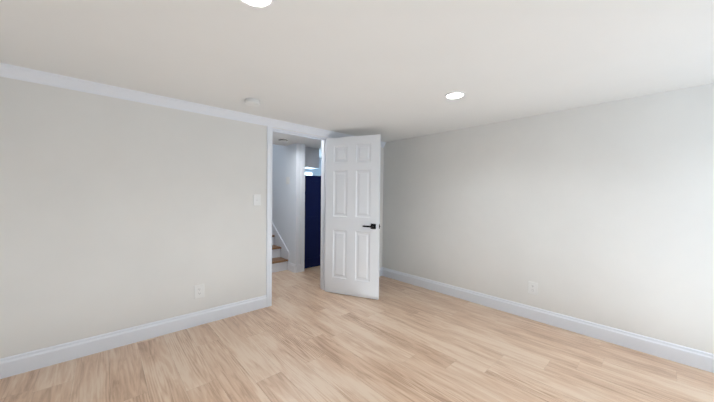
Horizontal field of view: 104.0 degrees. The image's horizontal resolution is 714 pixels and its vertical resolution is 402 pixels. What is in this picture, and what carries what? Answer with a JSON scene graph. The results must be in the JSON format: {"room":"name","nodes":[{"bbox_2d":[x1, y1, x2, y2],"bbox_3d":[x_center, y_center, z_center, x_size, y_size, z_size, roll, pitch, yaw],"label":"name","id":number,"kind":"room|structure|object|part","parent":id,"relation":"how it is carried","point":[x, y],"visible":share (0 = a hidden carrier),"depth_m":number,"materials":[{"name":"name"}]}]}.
{"room":"empty bedroom","nodes":[
{"label":"empty bedroom","id":0,"kind":"room"},
{"bbox_2d":[0,77,383,358],"bbox_3d":[-1.879,0.143,2.469,6.340,2.130,0.120,0,1,-42],"label":"wall","id":1,"kind":"structure","parent":0,"point":[116,214],"depth_m":2.30,"materials":[{"name":"paint"}]},
{"bbox_2d":[0,267,381,378],"bbox_3d":[-1.844,1.142,2.435,6.100,0.135,0.015,0,1,-42],"label":"baseboard","id":2,"kind":"structure","parent":1,"relation":"attached to","point":[13,365],"depth_m":2.30,"materials":[{"name":"white wood"}]},
{"bbox_2d":[0,62,385,147],"bbox_3d":[-1.809,-0.881,2.386,6.098,0.078,0.056,0,1,-42],"label":"crown molding","id":3,"kind":"structure","parent":1,"relation":"attached to","point":[36,76],"depth_m":2.38,"materials":[{"name":"white wood"}]},
{"bbox_2d":[194,284,203,298],"bbox_3d":[-1.534,0.880,2.714,0.088,0.130,0.008,0,1,-42],"label":"electrical outlet","id":4,"kind":"object","parent":1,"relation":"attached to","point":[198,291],"visible":1,"depth_m":2.71,"materials":[{"name":"white plastic"}]},
{"bbox_2d":[253,194,260,205],"bbox_3d":[-1.101,-0.011,3.079,0.085,0.124,0.017,0,1,-42],"label":"light switch","id":5,"kind":"object","parent":1,"relation":"attached to","point":[256,199],"visible":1,"depth_m":3.08,"materials":[{"name":"white plastic"}]},
{"bbox_2d":[266,126,329,306],"bbox_3d":[-0.734,0.156,3.511,0.901,2.095,0.154,0,1,-42],"label":"door frame","id":6,"kind":"structure","parent":1,"relation":"attached to","point":[269,224],"depth_m":3.20,"materials":[{"name":"white wood"}]},
{"bbox_2d":[325,134,380,299],"bbox_3d":[-0.067,0.194,3.549,0.738,2.015,0.129,1,1,23],"label":"door","id":7,"kind":"structure","parent":1,"relation":"in","point":[352,238],"depth_m":3.52,"materials":[{"name":"white wood"}]},
{"bbox_3d":[0.165,0.311,3.454,0.158,0.065,0.129,1,1,23],"label":"handle","id":8,"kind":"part","parent":7,"relation":"part of","materials":[{"name":"black metal"}]},
{"bbox_2d":[272,143,300,263],"bbox_3d":[-2.133,-1.050,5.933,0.155,4.400,3.570,0,1,-42],"label":"wall","id":9,"kind":"structure","parent":0,"point":[284,198],"depth_m":4.82,"materials":[{"name":"paint"}]},
{"bbox_2d":[272,222,288,269],"bbox_3d":[-2.235,-0.165,5.919,0.020,2.627,3.208,0,1,-42],"label":"skirt board","id":10,"kind":"object","parent":9,"relation":"attached to","point":[279,242],"visible":0.29,"depth_m":4.95,"materials":[{"name":"white wood"}]},
{"bbox_2d":[288,262,303,272],"bbox_3d":[-1.094,1.123,4.074,1.135,0.135,1.160,0,1,-42],"label":"baseboard","id":11,"kind":"structure","parent":9,"relation":"attached to","point":[292,267],"depth_m":4.64,"materials":[{"name":"white wood"}]},
{"bbox_2d":[295,143,304,264],"bbox_3d":[-0.975,0.117,4.672,0.171,2.130,0.127,0,1,-42],"label":"door frame","id":12,"kind":"structure","parent":9,"relation":"attached to","point":[302,237],"depth_m":4.63,"materials":[{"name":"white wood"}]},
{"bbox_2d":[305,147,318,168],"bbox_3d":[-0.910,-0.775,5.025,0.400,0.354,0.250,0,1,-42],"label":"transom window","id":13,"kind":"structure","parent":9,"relation":"attached to","point":[311,158],"depth_m":4.97,"materials":[{"name":"grey glass"}]},
{"bbox_2d":[273,132,320,157],"bbox_3d":[-0.836,-1.011,4.950,2.710,0.120,2.190,0,1,-42],"label":"ceiling","id":14,"kind":"structure","parent":0,"point":[310,142],"depth_m":4.41,"materials":[{"name":"paint"}]},
{"bbox_2d":[277,138,288,142],"bbox_3d":[-1.137,-0.925,4.293,0.184,0.037,0.184,0,1,-42],"label":"ceiling vent","id":15,"kind":"object","parent":14,"relation":"in","point":[283,140],"visible":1,"depth_m":4.24,"materials":[{"name":"grey metal"}]},
{"bbox_2d":[305,158,320,175],"bbox_3d":[-1.125,0.092,6.116,1.575,2.130,0.120,0,1,-42],"label":"wall","id":16,"kind":"structure","parent":0,"point":[317,171],"depth_m":6.22,"materials":[{"name":"paint"}]},
{"bbox_2d":[305,170,313,175],"bbox_3d":[-1.163,-0.431,5.965,0.540,0.450,0.030,0,1,-42],"label":"alcove window","id":17,"kind":"structure","parent":16,"relation":"in","point":[309,173],"depth_m":6.08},
{"bbox_2d":[0,266,713,401],"bbox_3d":[-1.442,1.263,2.462,6.970,0.100,9.720,0,1,-42],"label":"floor","id":18,"kind":"structure","parent":0,"point":[304,337],"depth_m":2.13,"materials":[{"name":"brown wood"}]},
{"bbox_2d":[272,235,287,272],"bbox_3d":[-2.536,0.072,5.529,0.960,2.160,3.029,0,1,-42],"label":"stairs","id":19,"kind":"structure","parent":18,"relation":"on","point":[279,263],"depth_m":4.75,"materials":[{"name":"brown wood"}]},
{"bbox_2d":[0,0,713,141],"bbox_3d":[-0.103,-0.932,0.514,6.340,0.120,5.120,0,1,-42],"label":"ceiling","id":20,"kind":"structure","parent":0,"point":[390,70],"depth_m":1.68,"materials":[{"name":"paint"}]},
{"bbox_2d":[245,98,259,106],"bbox_3d":[-0.949,-0.891,2.531,0.132,0.044,0.132,0,1,-42],"label":"smoke detector","id":21,"kind":"object","parent":20,"relation":"attached to","point":[252,102],"visible":1,"depth_m":2.49,"materials":[{"name":"white plastic"}]},
{"bbox_2d":[240,0,273,7],"bbox_3d":[-0.440,-0.882,1.196,0.164,0.009,0.164,0,1,-42],"label":"recessed light","id":22,"kind":"object","parent":20,"relation":"in","point":[260,3],"visible":1,"depth_m":1.25,"materials":[{"name":"white plastic"}]},
{"bbox_2d":[445,91,464,98],"bbox_3d":[0.825,-0.887,2.347,0.164,0.009,0.164,0,1,-42],"label":"recessed light","id":23,"kind":"object","parent":20,"relation":"in","point":[455,95],"visible":1,"depth_m":2.34,"materials":[{"name":"white plastic"}]},
{"bbox_2d":[382,83,713,353],"bbox_3d":[2.185,0.183,2.625,0.120,2.130,5.120,0,1,-42],"label":"wall","id":24,"kind":"structure","parent":0,"point":[602,213],"depth_m":2.64,"materials":[{"name":"paint"}]},
{"bbox_2d":[528,281,537,295],"bbox_3d":[1.838,0.912,2.914,0.008,0.130,0.088,0,1,-42],"label":"electrical outlet","id":25,"kind":"object","parent":24,"relation":"attached to","point":[533,288],"visible":1,"depth_m":2.91,"materials":[{"name":"white plastic"}]},
{"bbox_2d":[382,267,713,372],"bbox_3d":[2.084,1.179,2.640,0.015,0.135,5.000,0,1,-42],"label":"baseboard","id":26,"kind":"structure","parent":24,"relation":"attached to","point":[695,358],"depth_m":2.63,"materials":[{"name":"white wood"}]},
{"bbox_3d":[0.294,0.122,5.170,0.750,2.130,1.190,0,1,-42],"label":"wall","id":27,"kind":"structure","parent":0,"visible":0},
{"bbox_2d":[304,175,320,268],"bbox_3d":[-0.659,0.361,5.057,0.805,1.624,0.083,0,1,-42],"label":"hall door","id":28,"kind":"structure","parent":27,"relation":"in","point":[312,256],"depth_m":4.96,"materials":[{"name":"paint"}]}
]}

